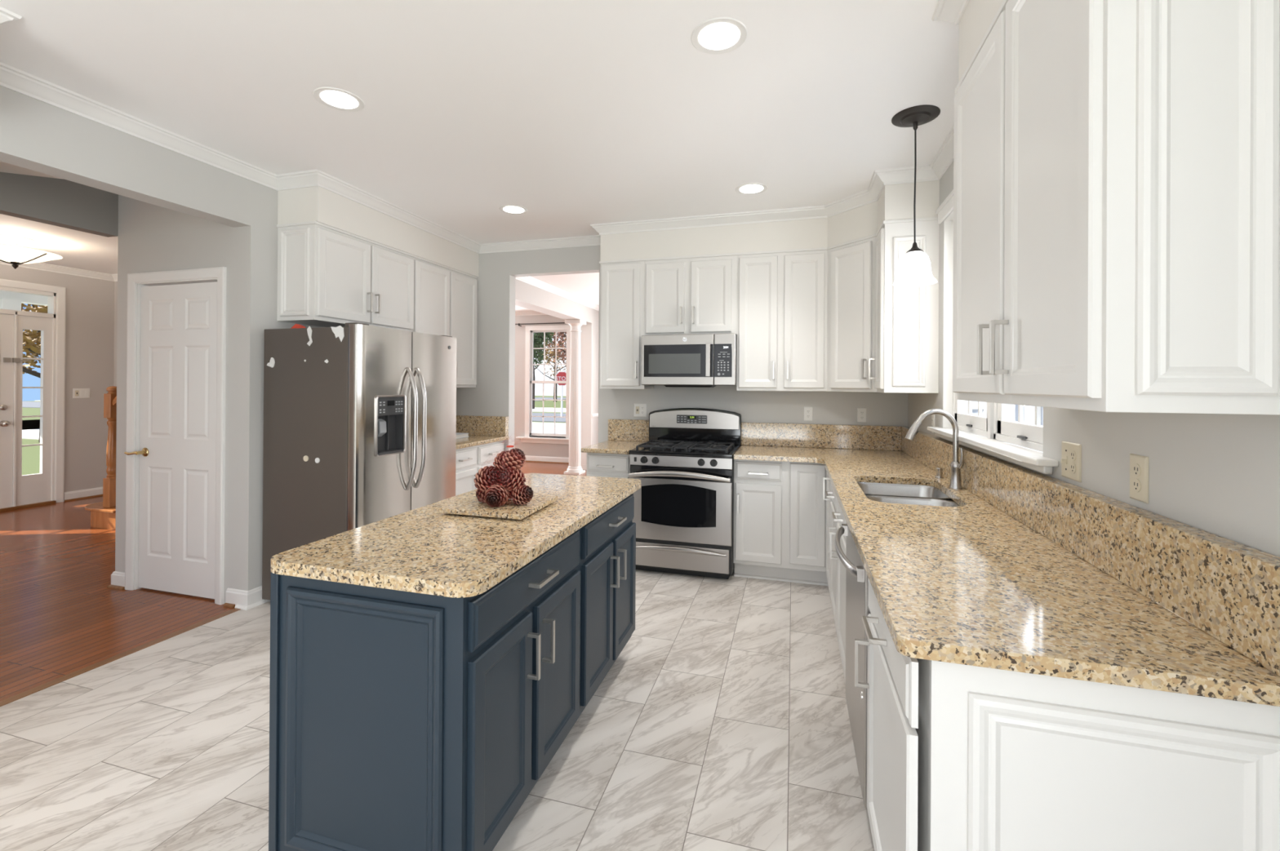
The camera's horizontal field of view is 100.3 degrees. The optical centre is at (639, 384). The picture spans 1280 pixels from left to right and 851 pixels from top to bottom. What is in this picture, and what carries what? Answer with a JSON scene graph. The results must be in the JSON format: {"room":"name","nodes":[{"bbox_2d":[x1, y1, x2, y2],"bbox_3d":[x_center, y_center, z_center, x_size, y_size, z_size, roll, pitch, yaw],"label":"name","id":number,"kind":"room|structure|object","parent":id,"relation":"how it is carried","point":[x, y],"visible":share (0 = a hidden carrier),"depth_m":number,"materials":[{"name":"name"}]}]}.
{"room":"kitchen","nodes":[
{"label":"kitchen","id":0,"kind":"room"},
{"bbox_2d":[0,160,61,178],"bbox_3d":[-3.380,-1.290,2.453,1.055,0.115,2.220,0,0,16],"label":"wall","id":1,"kind":"structure","parent":0,"point":[4,166],"depth_m":3.08,"materials":[{"name":"white paint"}]},
{"bbox_2d":[0,263,114,500],"bbox_3d":[-6.691,0.007,6.681,0.150,2.740,8.850,0,0,16],"label":"wall","id":2,"kind":"structure","parent":0,"point":[89,302],"depth_m":6.43,"materials":[{"name":"grey paint"}]},
{"bbox_2d":[0,290,48,306],"bbox_3d":[-7.759,-1.329,6.941,2.040,0.400,3.350,0,0,16],"label":"porch roof","id":3,"kind":"structure","parent":2,"relation":"attached to","point":[25,298],"depth_m":7.40,"materials":[{"name":"white"}]},
{"bbox_2d":[0,279,66,511],"bbox_3d":[-7.025,0.120,5.424,0.204,2.507,1.740,0,0,16],"label":"door","id":4,"kind":"structure","parent":2,"relation":"in","point":[18,491],"depth_m":6.01,"materials":[{"name":"white"}]},
{"bbox_2d":[0,261,117,281],"bbox_3d":[-5.397,-1.324,4.114,3.740,0.074,4.320,0,0,16],"label":"trim","id":5,"kind":"structure","parent":2,"relation":"attached to","point":[39,266],"depth_m":6.25,"materials":[{"name":"white"}]},
{"bbox_2d":[72,388,90,398],"bbox_3d":[-6.688,0.110,6.399,0.012,0.116,0.162,0,0,16],"label":"switch plate","id":6,"kind":"object","parent":2,"relation":"attached to","point":[77,393],"visible":1,"depth_m":6.39,"materials":[{"name":"white"}]},
{"bbox_2d":[63,487,102,502],"bbox_3d":[-5.911,1.328,6.254,1.600,0.106,0.470,0,0,16],"label":"baseboard","id":7,"kind":"structure","parent":2,"relation":"attached to","point":[94,491],"depth_m":6.41,"materials":[{"name":"white"}]},
{"bbox_2d":[0,172,118,237],"bbox_3d":[-3.937,-1.188,2.607,0.100,0.335,2.230,0,0,16],"label":"wall","id":8,"kind":"structure","parent":0,"point":[60,202],"depth_m":3.38,"materials":[{"name":"grey paint"}]},
{"bbox_2d":[113,281,117,386],"bbox_3d":[-4.747,0.018,6.222,3.840,2.740,0.100,0,0,16],"label":"wall","id":9,"kind":"structure","parent":0,"point":[115,282],"depth_m":6.70,"materials":[{"name":"grey paint"}]},
{"bbox_2d":[0,85,323,591],"bbox_3d":[-2.995,0.019,1.635,0.140,2.740,7.790,0,0,16],"label":"wall","id":10,"kind":"structure","parent":0,"point":[36,135],"depth_m":3.20,"materials":[{"name":"grey paint"}]},
{"bbox_2d":[0,6,22,24],"bbox_3d":[-2.900,-1.316,0.708,0.540,0.074,2.750,0,0,16],"label":"trim","id":11,"kind":"structure","parent":10,"relation":"attached to","point":[6,15],"depth_m":1.93,"materials":[{"name":"white"}]},
{"bbox_2d":[225,586,270,610],"bbox_3d":[-2.237,1.346,4.294,0.195,0.106,2.030,0,0,16],"label":"baseboard","id":12,"kind":"structure","parent":10,"relation":"attached to","point":[242,599],"depth_m":3.34,"materials":[{"name":"white"}]},
{"bbox_2d":[64,460,568,608],"bbox_3d":[-4.000,1.385,7.013,4.855,0.018,6.285,0,0,16],"label":"trim","id":13,"kind":"structure","parent":10,"relation":"attached to","point":[113,587],"depth_m":6.25,"materials":[{"name":"wood"}]},
{"bbox_2d":[276,221,413,332],"bbox_3d":[-2.080,-0.727,3.887,0.372,0.631,0.928,0,0,16],"label":"upper cabinet","id":14,"kind":"object","parent":10,"relation":"attached to","point":[328,276],"visible":0.98,"depth_m":3.60,"materials":[{"name":"white"}]},
{"bbox_2d":[412,255,477,387],"bbox_3d":[-1.828,-0.504,4.768,0.371,1.070,0.908,0,0,16],"label":"upper cabinet","id":15,"kind":"object","parent":10,"relation":"attached to","point":[446,298],"visible":0.34,"depth_m":4.76,"materials":[{"name":"white"}]},
{"bbox_2d":[115,195,234,604],"bbox_3d":[-2.791,0.026,4.521,1.060,2.740,2.090,0,0,16],"label":"wall","id":16,"kind":"structure","parent":0,"point":[152,237],"depth_m":3.55,"materials":[{"name":"grey paint"}]},
{"bbox_2d":[111,571,124,586],"bbox_3d":[-3.533,1.337,3.691,0.135,0.106,0.125,0,0,16],"label":"baseboard","id":17,"kind":"structure","parent":16,"relation":"attached to","point":[117,579],"depth_m":3.63,"materials":[{"name":"white"}]},
{"bbox_2d":[124,266,226,605],"bbox_3d":[-3.042,0.324,3.535,0.875,2.137,0.142,0,0,16],"label":"door","id":18,"kind":"structure","parent":16,"relation":"in","point":[175,452],"depth_m":3.53,"materials":[{"name":"white"}]},
{"bbox_2d":[0,462,586,701],"bbox_3d":[-2.734,1.420,3.822,9.350,0.050,12.150,0,0,16],"label":"floor","id":19,"kind":"structure","parent":0,"point":[60,617],"depth_m":3.40,"materials":[{"name":"wood"}]},
{"bbox_2d":[84,502,115,529],"bbox_3d":[-4.620,0.762,5.521,1.520,1.250,1.130,0,0,16],"label":"staircase","id":20,"kind":"structure","parent":19,"relation":"on","point":[100,517],"depth_m":5.11,"materials":[{"name":"brown wood"}]},
{"bbox_2d":[102,386,116,507],"bbox_3d":[-5.137,0.606,5.202,0.099,1.174,0.099,0,0,16],"label":"newel post","id":21,"kind":"object","parent":20,"relation":"on","point":[109,411],"visible":0.78,"depth_m":5.16,"materials":[{"name":"brown wood"}]},
{"bbox_2d":[0,608,240,706],"bbox_3d":[-3.274,1.409,0.596,0.053,0.052,5.650,0,0,16],"label":"floor strip","id":22,"kind":"object","parent":19,"relation":"on","point":[92,667],"visible":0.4,"depth_m":2.69,"materials":[{"name":"brown wood"}]},
{"bbox_2d":[564,319,586,475],"bbox_3d":[-1.028,0.203,8.472,0.260,2.425,0.260,0,0,16],"label":"round column","id":23,"kind":"structure","parent":19,"relation":"on","point":[575,468],"depth_m":8.40,"materials":[{"name":"white"}]},
{"bbox_2d":[277,186,479,277],"bbox_3d":[-1.968,-1.189,4.336,0.330,0.300,1.820,0,0,16],"label":"wall","id":24,"kind":"structure","parent":0,"point":[316,203],"depth_m":3.82,"materials":[{"name":"white paint"}]},
{"bbox_2d":[0,568,874,850],"bbox_3d":[-0.909,1.425,0.989,4.277,0.050,7.710,0,0,16],"label":"floor","id":25,"kind":"structure","parent":0,"point":[722,723],"depth_m":2.07,"materials":[{"name":"tile"}]},
{"bbox_2d":[262,322,456,600],"bbox_3d":[-1.871,0.514,3.747,0.812,1.772,0.975,0,0,16],"label":"refrigerator","id":26,"kind":"object","parent":25,"relation":"on","point":[379,418],"visible":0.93,"depth_m":3.34,"materials":[{"name":"silver"}]},
{"bbox_2d":[330,325,344,342],"bbox_3d":[-1.830,-0.304,3.230,0.100,0.100,0.003,0,0,16],"label":"sticker","id":27,"kind":"object","parent":26,"relation":"attached to","point":[338,331],"visible":1,"depth_m":3.22,"materials":[{"name":"white"}]},
{"bbox_2d":[268,493,635,850],"bbox_3d":[-0.519,0.967,2.134,0.685,0.877,1.497,0,0,16],"label":"kitchen island","id":28,"kind":"object","parent":25,"relation":"on","point":[400,721],"visible":0.93,"depth_m":1.47,"materials":[{"name":"blue"}]},
{"bbox_2d":[271,473,640,598],"bbox_3d":[-0.517,0.509,2.131,0.675,0.036,1.545,0,0,16],"label":"island countertop","id":29,"kind":"structure","parent":28,"relation":"on","point":[423,550],"depth_m":1.63,"materials":[{"name":"stone"}]},
{"bbox_2d":[439,494,557,519],"bbox_3d":[-0.550,0.479,2.117,0.360,0.024,0.340,0,0,16],"label":"cutting board","id":30,"kind":"object","parent":29,"relation":"on","point":[470,506],"visible":0.74,"depth_m":2.01,"materials":[{"name":"stone"}]},
{"bbox_3d":[-0.536,0.332,2.103,0.219,0.266,0.188,0,0,16],"label":"net bag","id":31,"kind":"object","parent":30,"relation":"on","visible":0},
{"bbox_2d":[474,466,501,492],"bbox_3d":[-0.594,0.373,2.092,0.114,0.105,0.102,0,0,38],"label":"pinecone","id":32,"kind":"object","parent":31,"relation":"in","point":[486,477],"visible":0.88,"depth_m":2.06,"materials":[{"name":"plant"}]},
{"bbox_2d":[484,484,509,507],"bbox_3d":[-0.548,0.429,2.047,0.089,0.089,0.102,0,0,1],"label":"pinecone","id":33,"kind":"object","parent":31,"relation":"in","point":[496,495],"visible":1,"depth_m":2.02,"materials":[{"name":"plant"}]},
{"bbox_2d":[493,450,510,471],"bbox_3d":[-0.540,0.314,2.135,0.095,0.095,0.093,0,0,-4],"label":"pinecone","id":34,"kind":"object","parent":31,"relation":"in","point":[498,460],"visible":0.41,"depth_m":2.11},
{"bbox_2d":[498,468,525,491],"bbox_3d":[-0.498,0.372,2.082,0.093,0.095,0.106,0,0,35],"label":"pinecone","id":35,"kind":"object","parent":31,"relation":"in","point":[511,481],"visible":0.96,"depth_m":2.06,"materials":[{"name":"plant"}]},
{"bbox_2d":[501,448,525,472],"bbox_3d":[-0.497,0.303,2.098,0.092,0.102,0.089,0,0,1],"label":"pinecone","id":36,"kind":"object","parent":31,"relation":"in","point":[515,456],"visible":0.96,"depth_m":2.07,"materials":[{"name":"plant"}]},
{"bbox_2d":[511,484,533,505],"bbox_3d":[-0.457,0.431,2.073,0.086,0.080,0.078,0,0,37],"label":"pinecone","id":37,"kind":"object","parent":31,"relation":"in","point":[522,495],"visible":0.99,"depth_m":2.06,"materials":[{"name":"plant"}]},
{"bbox_2d":[455,440,504,496],"bbox_3d":[-1.677,0.965,4.716,0.656,0.878,0.908,0,0,16],"label":"base cabinet","id":38,"kind":"object","parent":25,"relation":"on","point":[468,460],"visible":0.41,"depth_m":4.54,"materials":[{"name":"white"}]},
{"bbox_2d":[455,435,509,449],"bbox_3d":[-1.689,0.506,4.711,0.672,0.034,0.927,0,0,16],"label":"countertop","id":39,"kind":"structure","parent":38,"relation":"on","point":[472,440],"depth_m":4.73,"materials":[{"name":"stone"}]},
{"bbox_2d":[586,453,630,478],"bbox_3d":[-0.170,0.973,4.409,0.370,0.878,0.670,0,0,16],"label":"base cabinet","id":40,"kind":"object","parent":25,"relation":"on","point":[597,464],"visible":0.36,"depth_m":4.13,"materials":[{"name":"white"}]},
{"bbox_2d":[581,440,646,454],"bbox_3d":[-0.177,0.515,4.402,0.391,0.034,0.685,0,0,16],"label":"countertop","id":41,"kind":"structure","parent":40,"relation":"on","point":[621,447],"depth_m":4.18,"materials":[{"name":"stone"}]},
{"bbox_2d":[628,408,742,579],"bbox_3d":[0.363,0.807,4.169,0.778,1.216,0.720,0,0,16],"label":"gas range","id":42,"kind":"object","parent":25,"relation":"on","point":[683,518],"visible":1,"depth_m":3.92,"materials":[{"name":"silver"}]},
{"bbox_2d":[628,471,732,546],"bbox_3d":[0.282,0.889,3.880,0.762,0.526,0.120,0,0,16],"label":"oven","id":43,"kind":"object","parent":42,"relation":"in","point":[681,508],"depth_m":3.88,"materials":[{"name":"silver metal"}]},
{"bbox_2d":[628,443,740,458],"bbox_3d":[0.366,0.514,4.166,0.770,0.033,0.585,0,0,16],"label":"cooktop","id":44,"kind":"object","parent":42,"relation":"in","point":[642,452],"depth_m":3.94,"materials":[{"name":"black"}]},
{"bbox_2d":[676,414,706,423],"bbox_3d":[0.432,0.294,4.451,0.256,0.070,0.003,0,0,16],"label":"control panel","id":45,"kind":"object","parent":42,"relation":"in","point":[681,419],"depth_m":4.45,"materials":[{"name":"grey"}]},
{"bbox_2d":[733,459,827,586],"bbox_3d":[1.359,0.983,3.970,1.258,0.880,0.668,0,0,16],"label":"base cabinet","id":46,"kind":"object","parent":25,"relation":"on","point":[780,508],"visible":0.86,"depth_m":3.79,"materials":[{"name":"white"}]},
{"bbox_2d":[733,444,1279,706],"bbox_3d":[0.991,0.519,2.660,1.252,0.034,3.389,0,0,16],"label":"countertop","id":47,"kind":"structure","parent":46,"relation":"on","point":[971,584],"depth_m":1.23,"materials":[{"name":"stone"}]},
{"bbox_2d":[857,482,959,506],"bbox_3d":[1.270,0.633,2.548,0.432,0.189,0.726,0,0,16],"label":"sink","id":48,"kind":"object","parent":47,"relation":"in","point":[902,494],"visible":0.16,"depth_m":2.81,"materials":[{"name":"silver metal"}]},
{"bbox_2d":[905,408,964,489],"bbox_3d":[1.421,0.312,2.587,0.271,0.384,0.074,0,0,7],"label":"faucet","id":49,"kind":"object","parent":47,"relation":"on","point":[956,466],"visible":1,"depth_m":2.57,"materials":[{"name":"silver metal"}]},
{"bbox_2d":[822,473,832,594],"bbox_3d":[1.503,0.981,3.402,0.662,0.878,0.457,0,0,16],"label":"base cabinet","id":50,"kind":"object","parent":25,"relation":"on","point":[828,500],"visible":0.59,"depth_m":3.50,"materials":[{"name":"white"}]},
{"bbox_2d":[825,484,846,684],"bbox_3d":[1.291,0.978,2.663,0.662,0.880,1.073,0,0,16],"label":"base cabinet","id":51,"kind":"object","parent":25,"relation":"on","point":[837,571],"visible":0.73,"depth_m":2.68,"materials":[{"name":"white"}]},
{"bbox_2d":[834,523,871,806],"bbox_3d":[1.037,0.976,1.855,0.680,0.876,0.610,0,0,16],"label":"dishwasher","id":52,"kind":"object","parent":25,"relation":"on","point":[856,577],"visible":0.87,"depth_m":1.82,"materials":[{"name":"grey"}]},
{"bbox_2d":[853,579,1279,850],"bbox_3d":[0.890,0.973,1.252,0.670,0.878,0.615,0,0,16],"label":"base cabinet","id":53,"kind":"object","parent":25,"relation":"on","point":[961,757],"visible":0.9,"depth_m":0.98,"materials":[{"name":"white"}]},
{"bbox_2d":[0,0,959,311],"bbox_3d":[-2.737,-1.445,3.757,9.350,0.200,12.300,0,0,16],"label":"ceiling","id":54,"kind":"structure","parent":0,"point":[575,114],"depth_m":2.45,"materials":[{"name":"white paint"}]},
{"bbox_2d":[0,234,62,269],"bbox_3d":[-5.817,-1.216,4.973,0.600,0.290,0.600,0,0,16],"label":"ceiling lamp","id":55,"kind":"object","parent":54,"relation":"attached to","point":[15,255],"visible":1,"depth_m":4.93,"materials":[{"name":"white glass"}]},
{"bbox_2d":[312,86,364,111],"bbox_3d":[-1.414,-1.338,2.513,0.214,0.005,0.214,0,0,16],"label":"recessed light","id":56,"kind":"object","parent":54,"relation":"in","point":[335,98],"visible":1,"depth_m":2.50,"materials":[{"name":"white"}]},
{"bbox_2d":[499,204,528,214],"bbox_3d":[-0.965,-1.332,4.080,0.214,0.005,0.214,0,0,16],"label":"recessed light","id":57,"kind":"object","parent":54,"relation":"in","point":[509,209],"visible":1,"depth_m":4.07,"materials":[{"name":"white"}]},
{"bbox_2d":[690,17,747,53],"bbox_3d":[0.302,-1.329,2.041,0.214,0.005,0.214,0,0,16],"label":"recessed light","id":58,"kind":"object","parent":54,"relation":"in","point":[717,35],"visible":1,"depth_m":2.03,"materials":[{"name":"white"}]},
{"bbox_2d":[735,182,767,195],"bbox_3d":[0.755,-1.322,3.617,0.214,0.005,0.214,0,0,16],"label":"recessed light","id":59,"kind":"object","parent":54,"relation":"in","point":[750,188],"visible":1,"depth_m":3.61,"materials":[{"name":"white"}]},
{"bbox_2d":[891,104,940,287],"bbox_3d":[1.356,-0.909,2.632,0.214,0.826,0.214,0,0,16],"label":"pendant lamp","id":60,"kind":"object","parent":54,"relation":"hanging from","point":[914,268],"visible":1,"depth_m":2.60,"materials":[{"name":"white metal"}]},
{"bbox_2d":[514,315,568,457],"bbox_3d":[-1.011,0.048,9.524,9.200,2.740,0.150,0,0,16],"label":"wall","id":61,"kind":"structure","parent":0,"point":[546,450],"depth_m":9.77,"materials":[{"name":"grey paint"}]},
{"bbox_2d":[515,311,546,315],"bbox_3d":[-3.725,-1.304,8.108,4.750,0.074,4.080,0,0,16],"label":"trim","id":62,"kind":"structure","parent":61,"relation":"attached to","point":[517,313],"depth_m":9.71,"materials":[{"name":"white"}]},
{"bbox_2d":[515,324,570,444],"bbox_3d":[-1.669,0.005,9.661,1.140,2.128,0.250,0,0,16],"label":"window","id":63,"kind":"structure","parent":61,"relation":"in","point":[530,330],"depth_m":9.69,"materials":[{"name":"white"}]},
{"bbox_2d":[524,455,586,470],"bbox_3d":[-1.190,1.363,9.198,9.050,0.106,0.565,0,0,16],"label":"baseboard","id":64,"kind":"structure","parent":61,"relation":"attached to","point":[562,460],"depth_m":9.60,"materials":[{"name":"white"}]},
{"bbox_2d":[515,279,599,444],"bbox_3d":[-1.342,0.042,7.377,0.250,2.740,4.160,0,0,16],"label":"wall","id":65,"kind":"structure","parent":0,"point":[528,296],"depth_m":7.95,"materials":[{"name":"grey paint"}]},
{"bbox_2d":[515,276,599,311],"bbox_3d":[0.733,-1.280,6.786,4.050,0.074,4.160,0,0,16],"label":"trim","id":66,"kind":"structure","parent":65,"relation":"attached to","point":[529,280],"depth_m":7.42,"materials":[{"name":"white"}]},
{"bbox_2d":[580,323,592,464],"bbox_3d":[-0.922,0.205,8.840,0.260,2.425,0.014,0,0,16],"label":"trim","id":67,"kind":"structure","parent":65,"relation":"attached to","point":[586,330],"depth_m":8.82,"materials":[{"name":"white"}]},
{"bbox_2d":[456,244,907,451],"bbox_3d":[0.107,0.045,4.739,4.110,2.740,0.110,0,0,16],"label":"wall","id":68,"kind":"structure","parent":0,"point":[494,393],"depth_m":4.82,"materials":[{"name":"grey paint"}]},
{"bbox_2d":[456,415,508,436],"bbox_3d":[-1.573,0.398,5.133,0.663,0.186,0.053,0,0,16],"label":"backsplash","id":69,"kind":"structure","parent":68,"relation":"attached to","point":[477,425],"depth_m":5.08,"materials":[{"name":"stone"}]},
{"bbox_2d":[599,258,653,389],"bbox_3d":[-0.118,-0.494,4.557,0.400,1.070,0.372,0,0,16],"label":"upper cabinet","id":70,"kind":"object","parent":68,"relation":"attached to","point":[622,282],"visible":0.88,"depth_m":4.42,"materials":[{"name":"white"}]},
{"bbox_2d":[608,418,648,441],"bbox_3d":[-0.090,0.406,4.708,0.388,0.186,0.053,0,0,16],"label":"backsplash","id":71,"kind":"structure","parent":68,"relation":"attached to","point":[634,430],"depth_m":4.68,"materials":[{"name":"stone"}]},
{"bbox_2d":[633,404,646,417],"bbox_3d":[0.000,0.231,4.705,0.116,0.116,0.012,0,0,16],"label":"outlet","id":72,"kind":"object","parent":68,"relation":"attached to","point":[639,410],"visible":1,"depth_m":4.71,"materials":[{"name":"white"}]},
{"bbox_2d":[644,253,737,335],"bbox_3d":[0.435,-0.708,4.399,0.750,0.636,0.372,0,0,16],"label":"upper cabinet","id":73,"kind":"object","parent":68,"relation":"attached to","point":[691,295],"visible":0.92,"depth_m":4.25,"materials":[{"name":"white"}]},
{"bbox_2d":[641,333,737,387],"bbox_3d":[0.420,-0.181,4.345,0.743,0.413,0.473,0,0,16],"label":"microwave","id":74,"kind":"object","parent":73,"relation":"attached to","point":[705,360],"visible":0.99,"depth_m":4.16,"materials":[{"name":"grey"}]},
{"bbox_2d":[736,247,827,391],"bbox_3d":[1.113,-0.484,4.204,0.665,1.076,0.372,0,0,16],"label":"upper cabinet","id":75,"kind":"object","parent":68,"relation":"attached to","point":[782,295],"visible":1,"depth_m":4.07,"materials":[{"name":"white"}]},
{"bbox_2d":[803,406,813,421],"bbox_3d":[1.360,0.241,4.317,0.070,0.116,0.009,0,0,16],"label":"power outlet","id":76,"kind":"object","parent":68,"relation":"attached to","point":[808,411],"visible":1,"depth_m":4.32,"materials":[{"name":"white"}]},
{"bbox_2d":[741,422,901,450],"bbox_3d":[1.424,0.415,4.273,1.207,0.186,0.053,0,0,16],"label":"backsplash","id":77,"kind":"structure","parent":68,"relation":"attached to","point":[769,434],"depth_m":4.24,"materials":[{"name":"stone"}]},
{"bbox_2d":[826,234,876,392],"bbox_3d":[1.689,-0.481,3.910,0.617,1.076,0.618,0,0,16],"label":"upper cabinet","id":78,"kind":"object","parent":68,"relation":"attached to","point":[851,273],"visible":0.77,"depth_m":3.79,"materials":[{"name":"white"}]},
{"bbox_2d":[857,408,866,422],"bbox_3d":[1.748,0.247,4.206,0.070,0.116,0.009,0,0,16],"label":"power outlet","id":79,"kind":"object","parent":68,"relation":"attached to","point":[861,412],"visible":1,"depth_m":4.20,"materials":[{"name":"white"}]},
{"bbox_2d":[600,180,939,261],"bbox_3d":[0.790,-1.173,4.023,2.415,0.300,0.900,0,0,16],"label":"wall","id":80,"kind":"structure","parent":0,"point":[895,202],"depth_m":4.08,"materials":[{"name":"white paint"}]},
{"bbox_2d":[0,0,968,253],"bbox_3d":[-0.939,-1.303,1.071,4.110,0.074,7.530,0,0,16],"label":"trim","id":81,"kind":"structure","parent":80,"relation":"attached to","point":[13,78],"depth_m":3.39,"materials":[{"name":"white"}]},
{"bbox_2d":[958,0,1003,82],"bbox_3d":[1.125,-1.176,1.369,0.305,0.300,0.916,0,0,16],"label":"wall","id":82,"kind":"structure","parent":0,"point":[978,15],"depth_m":1.71,"materials":[{"name":"white paint"}]},
{"bbox_2d":[907,160,1279,557],"bbox_3d":[1.696,0.050,2.556,0.150,2.740,12.150,0,0,16],"label":"wall","id":83,"kind":"structure","parent":0,"point":[1217,474],"depth_m":1.21,"materials":[{"name":"grey paint"}]},
{"bbox_2d":[868,217,938,393],"bbox_3d":[1.685,-0.482,3.439,0.366,1.076,0.306,0,0,16],"label":"upper cabinet","id":84,"kind":"object","parent":83,"relation":"attached to","point":[906,358],"visible":0.97,"depth_m":3.31,"materials":[{"name":"white"}]},
{"bbox_2d":[927,189,1058,474],"bbox_3d":[1.631,-0.372,2.503,0.190,1.367,1.530,0,0,16],"label":"window","id":85,"kind":"structure","parent":83,"relation":"in","point":[998,427],"depth_m":2.62,"materials":[{"name":"white"}]},
{"bbox_2d":[1060,440,1081,482],"bbox_3d":[1.360,0.244,1.695,0.019,0.116,0.116,0,0,16],"label":"outlet","id":86,"kind":"object","parent":83,"relation":"attached to","point":[1071,453],"visible":1,"depth_m":1.68,"materials":[{"name":"beige"}]},
{"bbox_2d":[900,426,1279,676],"bbox_3d":[1.569,0.412,2.495,0.053,0.186,3.390,0,0,16],"label":"backsplash","id":87,"kind":"structure","parent":83,"relation":"attached to","point":[1228,590],"depth_m":1.24,"materials":[{"name":"stone"}]},
{"bbox_2d":[952,0,1279,415],"bbox_3d":[1.091,-0.488,1.373,0.365,1.082,0.939,0,0,16],"label":"upper cabinet","id":88,"kind":"object","parent":83,"relation":"attached to","point":[1117,162],"visible":1,"depth_m":0.96,"materials":[{"name":"white"}]},
{"bbox_2d":[1129,453,1148,503],"bbox_3d":[1.270,0.239,1.362,0.009,0.116,0.070,0,0,16],"label":"power outlet","id":89,"kind":"object","parent":83,"relation":"attached to","point":[1139,464],"visible":1,"depth_m":1.35,"materials":[{"name":"beige"}]},
{"bbox_2d":[1132,463,1141,476],"bbox_3d":[1.268,0.220,1.362,0.003,0.033,0.033,0,0,16],"label":"receptacle","id":90,"kind":"object","parent":89,"relation":"attached to","point":[1136,468],"depth_m":1.36,"materials":[{"name":"beige"}]},
{"bbox_2d":[1132,479,1141,492],"bbox_3d":[1.267,0.259,1.362,0.003,0.033,0.033,0,0,16],"label":"receptacle","id":91,"kind":"object","parent":89,"relation":"attached to","point":[1136,483],"depth_m":1.36,"materials":[{"name":"beige"}]},
{"label":"outside","id":92,"kind":"structure","parent":0,"visible":0},
{"bbox_2d":[22,419,565,439],"bbox_3d":[-6.471,1.587,17.354,38.000,0.030,10.600,0,0,16],"label":"driveway","id":93,"kind":"structure","parent":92,"point":[537,428],"depth_m":18.66,"materials":[{"name":"white concrete"}]},
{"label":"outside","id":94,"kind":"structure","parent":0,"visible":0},
{"bbox_2d":[22,395,565,475],"bbox_3d":[-8.242,1.644,7.562,100.000,0.150,130.000,0,0,16],"label":"ground","id":95,"kind":"structure","parent":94,"point":[30,455],"depth_m":13.98,"materials":[{"name":"green"}]},
{"bbox_2d":[21,303,47,442],"bbox_3d":[-15.533,-0.709,13.921,3.521,4.506,3.693,0,0,16],"label":"tree","id":96,"kind":"object","parent":95,"relation":"on","point":[29,337],"visible":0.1,"depth_m":13.51,"materials":[{"name":"brown plant"}]},
{"bbox_2d":[537,334,566,401],"bbox_3d":[-7.484,-2.064,50.007,5.537,7.469,7.918,0,0,16],"label":"tree","id":97,"kind":"object","parent":95,"relation":"on","point":[549,353],"visible":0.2,"depth_m":49.81,"materials":[{"name":"brown plant"}]},
{"bbox_2d":[545,332,566,370],"bbox_3d":[-5.201,-2.235,40.219,3.547,7.797,4.702,0,0,16],"label":"tree","id":98,"kind":"object","parent":95,"relation":"on","point":[561,335],"visible":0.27,"depth_m":39.26,"materials":[{"name":"brown plant"}]},
{"bbox_2d":[1014,404,1024,422],"bbox_3d":[8.394,-0.424,9.296,7.000,4.200,1.500,0,0,16],"label":"wall","id":99,"kind":"structure","parent":95,"relation":"on","point":[1016,406],"depth_m":9.08,"materials":[{"name":"white"}]},
{"bbox_2d":[972,400,1015,421],"bbox_3d":[5.945,0.211,9.185,0.860,1.350,0.060,0,0,16],"label":"window","id":100,"kind":"structure","parent":99,"relation":"in","point":[975,404],"depth_m":9.17,"materials":[{"name":"white"}]},
{"bbox_3d":[-8.032,1.481,5.681,1.840,0.170,5.500,0,0,16],"label":"floor","id":101,"kind":"structure","parent":95,"relation":"on","visible":0},
{"bbox_2d":[0,297,21,311],"bbox_3d":[-8.431,0.132,7.112,0.170,2.530,0.180,0,0,16],"label":"porch column","id":102,"kind":"structure","parent":101,"relation":"on","point":[5,304],"depth_m":7.08,"materials":[{"name":"white"}]},
{"bbox_3d":[5.648,1.592,1.493,7.950,0.100,18.000,0,0,16],"label":"terrace","id":103,"kind":"object","parent":95,"relation":"on","visible":0},
{"bbox_2d":[1023,405,1043,426],"bbox_3d":[8.349,0.873,8.024,4.430,1.400,0.120,0,0,16],"label":"deck railing","id":104,"kind":"object","parent":103,"relation":"on","point":[1029,411],"visible":0.02,"depth_m":8.56,"materials":[{"name":"white"}]},
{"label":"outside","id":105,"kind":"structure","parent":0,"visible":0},
{"bbox_2d":[39,400,565,413],"bbox_3d":[-1.136,1.648,32.312,100.000,0.040,4.500,0,0,16],"label":"sidewalk","id":106,"kind":"structure","parent":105,"point":[536,409],"depth_m":32.89,"materials":[{"name":"white concrete"}]},
{"bbox_2d":[532,332,554,408],"bbox_3d":[-7.011,-2.011,33.873,2.840,7.301,3.317,0,0,16],"label":"tree","id":107,"kind":"object","parent":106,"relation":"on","point":[538,337],"visible":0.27,"depth_m":34.11,"materials":[{"name":"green plant"}]},
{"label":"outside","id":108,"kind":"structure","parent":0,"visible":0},
{"bbox_2d":[22,401,565,422],"bbox_3d":[-2.998,1.627,25.824,100.000,0.030,6.000,0,0,16],"label":"street","id":109,"kind":"structure","parent":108,"point":[24,404],"depth_m":27.70,"materials":[{"name":"asphalt"}]},
{"bbox_2d":[556,370,566,416],"bbox_3d":[-3.805,0.487,26.042,0.693,2.300,0.139,0,0,-8],"label":"stop sign","id":110,"kind":"object","parent":109,"relation":"on","point":[561,375],"visible":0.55,"depth_m":26.00,"materials":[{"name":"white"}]},
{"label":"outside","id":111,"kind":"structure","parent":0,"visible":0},
{"bbox_2d":[22,397,565,430],"bbox_3d":[-25.961,1.444,7.448,6.000,0.030,120.000,0,0,16],"label":"street","id":112,"kind":"structure","parent":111,"point":[548,398],"depth_m":21.43,"materials":[{"name":"asphalt"}]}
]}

